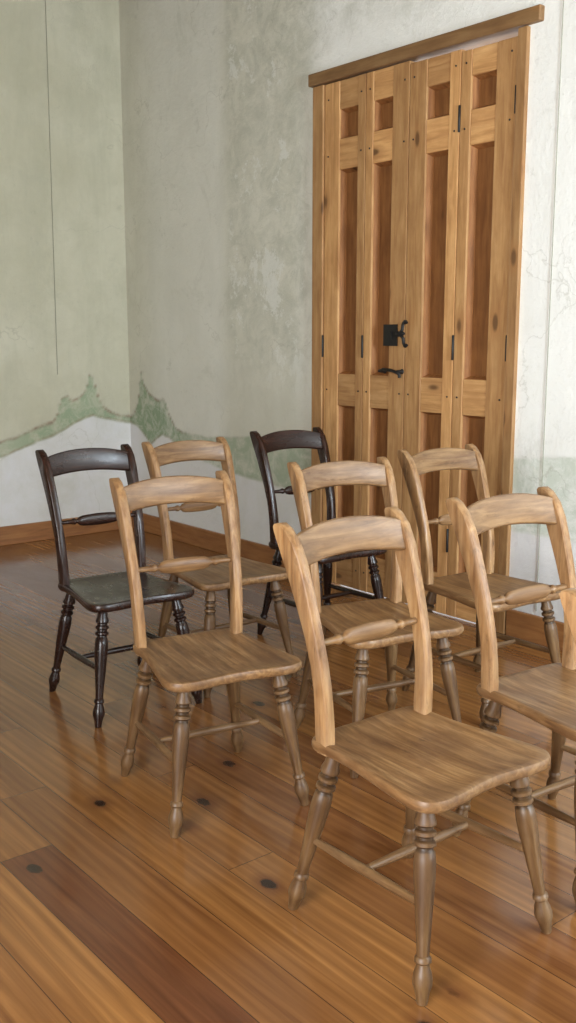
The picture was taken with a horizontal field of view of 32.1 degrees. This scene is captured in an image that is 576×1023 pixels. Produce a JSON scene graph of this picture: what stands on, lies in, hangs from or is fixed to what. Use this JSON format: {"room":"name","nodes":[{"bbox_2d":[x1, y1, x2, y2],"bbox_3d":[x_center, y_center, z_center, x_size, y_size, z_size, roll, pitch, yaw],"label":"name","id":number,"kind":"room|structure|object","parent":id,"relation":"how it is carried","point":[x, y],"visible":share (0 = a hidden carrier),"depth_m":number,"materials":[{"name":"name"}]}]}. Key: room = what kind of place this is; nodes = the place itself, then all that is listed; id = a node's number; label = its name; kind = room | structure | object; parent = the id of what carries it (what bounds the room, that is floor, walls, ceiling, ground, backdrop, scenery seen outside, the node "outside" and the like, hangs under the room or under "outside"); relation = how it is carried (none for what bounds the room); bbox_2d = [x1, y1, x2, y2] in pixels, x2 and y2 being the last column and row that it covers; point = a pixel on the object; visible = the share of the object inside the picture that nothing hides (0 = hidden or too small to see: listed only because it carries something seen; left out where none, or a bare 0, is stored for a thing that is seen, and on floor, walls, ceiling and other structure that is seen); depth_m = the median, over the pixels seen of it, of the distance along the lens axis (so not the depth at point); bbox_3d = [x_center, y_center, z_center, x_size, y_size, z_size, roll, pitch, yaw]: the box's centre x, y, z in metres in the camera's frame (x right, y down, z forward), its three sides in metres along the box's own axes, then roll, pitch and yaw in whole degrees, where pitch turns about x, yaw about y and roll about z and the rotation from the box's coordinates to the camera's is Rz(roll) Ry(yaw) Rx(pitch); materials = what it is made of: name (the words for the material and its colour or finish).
{"room":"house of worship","nodes":[
{"label":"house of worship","id":0,"kind":"room"},
{"bbox_2d":[0,0,130,526],"bbox_3d":[-3.201,-1.415,5.551,5.260,3.700,0.001,-8,13,-38],"label":"wall","id":1,"kind":"structure","parent":0,"point":[87,404],"depth_m":6.85,"materials":[{"name":"paint"}]},
{"bbox_2d":[45,0,57,374],"bbox_3d":[-1.594,-2.208,6.737,0.024,2.550,0.004,-8,13,-38],"label":"cable","id":2,"kind":"object","parent":1,"relation":"attached to","point":[45,0],"visible":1,"depth_m":6.74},
{"bbox_2d":[0,512,131,545],"bbox_3d":[-3.194,0.344,5.852,5.259,0.130,0.021,-8,13,-38],"label":"baseboard","id":3,"kind":"structure","parent":1,"relation":"attached to","point":[37,531],"depth_m":7.01,"materials":[{"name":"brown wood"}]},
{"bbox_2d":[0,528,575,1022],"bbox_3d":[-0.566,0.969,2.683,5.350,0.001,8.450,-8,13,-38],"label":"floor","id":4,"kind":"structure","parent":0,"point":[106,916],"depth_m":2.76,"materials":[{"name":"brown wood"}]},
{"bbox_2d":[35,444,201,727],"bbox_3d":[-0.677,0.256,3.929,0.458,0.977,0.561,-7,12,-35],"label":"wooden chair","id":5,"kind":"object","parent":4,"relation":"on","point":[103,594],"visible":0.76,"depth_m":3.92,"materials":[{"name":"black wood"}]},
{"bbox_2d":[109,470,308,838],"bbox_3d":[-0.262,0.399,3.117,0.458,0.977,0.561,-5,11,-28],"label":"wooden chair","id":6,"kind":"object","parent":4,"relation":"on","point":[183,664],"visible":1,"depth_m":3.12,"materials":[{"name":"brown wood"}]},
{"bbox_2d":[141,436,296,697],"bbox_3d":[-0.301,0.202,4.231,0.458,0.977,0.561,-7,12,-35],"label":"wooden chair","id":7,"kind":"object","parent":4,"relation":"on","point":[211,579],"visible":0.52,"depth_m":4.22,"materials":[{"name":"brown wood"}]},
{"bbox_2d":[250,427,386,634],"bbox_3d":[0.142,0.119,4.701,0.458,0.977,0.561,-7,12,-35],"label":"wooden chair","id":8,"kind":"object","parent":4,"relation":"on","point":[285,439],"visible":0.44,"depth_m":4.72,"materials":[{"name":"black wood"}]},
{"bbox_2d":[287,456,463,777],"bbox_3d":[0.296,0.331,3.501,0.458,0.977,0.561,-5,11,-25],"label":"wooden chair","id":9,"kind":"object","parent":4,"relation":"on","point":[337,618],"visible":0.63,"depth_m":3.54,"materials":[{"name":"brown wood"}]},
{"bbox_2d":[273,506,552,1005],"bbox_3d":[0.293,0.524,2.407,0.458,0.977,0.561,-8,13,-38],"label":"wooden chair","id":10,"kind":"object","parent":4,"relation":"on","point":[431,763],"visible":1,"depth_m":2.38,"materials":[{"name":"brown wood"}]},
{"bbox_2d":[322,36,517,628],"bbox_3d":[0.629,-0.863,5.136,0.062,2.732,1.285,-8,13,-38],"label":"leaves","id":11,"kind":"object","parent":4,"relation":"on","point":[480,398],"visible":0.76,"depth_m":5.01,"materials":[{"name":"brown wood"}]},
{"bbox_2d":[338,70,496,572],"bbox_3d":[0.634,-0.895,5.132,0.048,2.380,1.053,-8,13,-38],"label":"panels","id":12,"kind":"object","parent":11,"relation":"attached to","point":[484,84],"visible":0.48,"depth_m":5.06,"materials":[{"name":"brown wood"}]},
{"bbox_2d":[322,50,515,573],"bbox_3d":[0.588,-0.869,5.100,0.050,2.550,1.303,-8,13,-38],"label":"ironwork","id":13,"kind":"object","parent":11,"relation":"attached to","point":[391,333],"visible":0.92,"depth_m":5.15,"materials":[{"name":"black metal"}]},
{"bbox_2d":[397,444,560,721],"bbox_3d":[0.753,0.255,3.933,0.458,0.977,0.561,-7,12,-34],"label":"wooden chair","id":14,"kind":"object","parent":4,"relation":"on","point":[456,587],"visible":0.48,"depth_m":3.94,"materials":[{"name":"brown wood"}]},
{"bbox_2d":[445,486,575,907],"bbox_3d":[0.761,0.462,2.758,0.458,0.977,0.561,-7,12,-34],"label":"wooden chair","id":15,"kind":"object","parent":4,"relation":"on","point":[545,694],"visible":0.88,"depth_m":2.78,"materials":[{"name":"brown wood"}]},
{"bbox_2d":[559,588,575,643],"bbox_3d":[0.813,0.636,1.770,0.458,0.977,0.561,-8,12,-37],"label":"wooden chair","id":16,"kind":"object","parent":4,"relation":"on","point":[567,596],"visible":1,"depth_m":1.77,"materials":[{"name":"brown wood"}]},
{"bbox_2d":[119,0,575,622],"bbox_3d":[1.476,-1.137,4.003,0.001,3.710,8.350,-8,13,-38],"label":"wall","id":17,"kind":"structure","parent":0,"point":[217,98],"depth_m":5.96,"materials":[{"name":"white paint"}]},
{"bbox_2d":[132,513,284,567],"bbox_3d":[-0.509,0.196,6.690,0.021,0.130,2.052,-8,13,-38],"label":"baseboard","id":18,"kind":"structure","parent":17,"relation":"attached to","point":[192,535],"depth_m":6.72,"materials":[{"name":"brown wood"}]},
{"bbox_2d":[311,25,530,633],"bbox_3d":[0.649,-0.864,5.175,0.162,2.745,1.434,-8,13,-38],"label":"door frame","id":19,"kind":"structure","parent":17,"relation":"attached to","point":[523,53],"depth_m":4.70,"materials":[{"name":"brown wood"}]},
{"bbox_2d":[308,4,544,87],"bbox_3d":[0.643,-2.247,4.898,0.132,0.064,1.532,-8,13,-38],"label":"lintel","id":20,"kind":"object","parent":19,"relation":"on","point":[504,27],"visible":0.67,"depth_m":4.72,"materials":[{"name":"brown wood"}]},
{"bbox_2d":[506,609,563,650],"bbox_3d":[2.579,0.854,2.962,0.021,0.130,4.830,-8,13,-38],"label":"baseboard","id":21,"kind":"structure","parent":17,"relation":"attached to","point":[521,625],"depth_m":4.70,"materials":[{"name":"brown wood"}]},
{"bbox_2d":[536,0,563,610],"bbox_3d":[1.160,-1.282,4.364,0.004,3.550,0.004,-8,13,-38],"label":"cable","id":22,"kind":"object","parent":17,"relation":"attached to","point":[563,0],"depth_m":4.40,"materials":[{"name":"white"}]}
]}

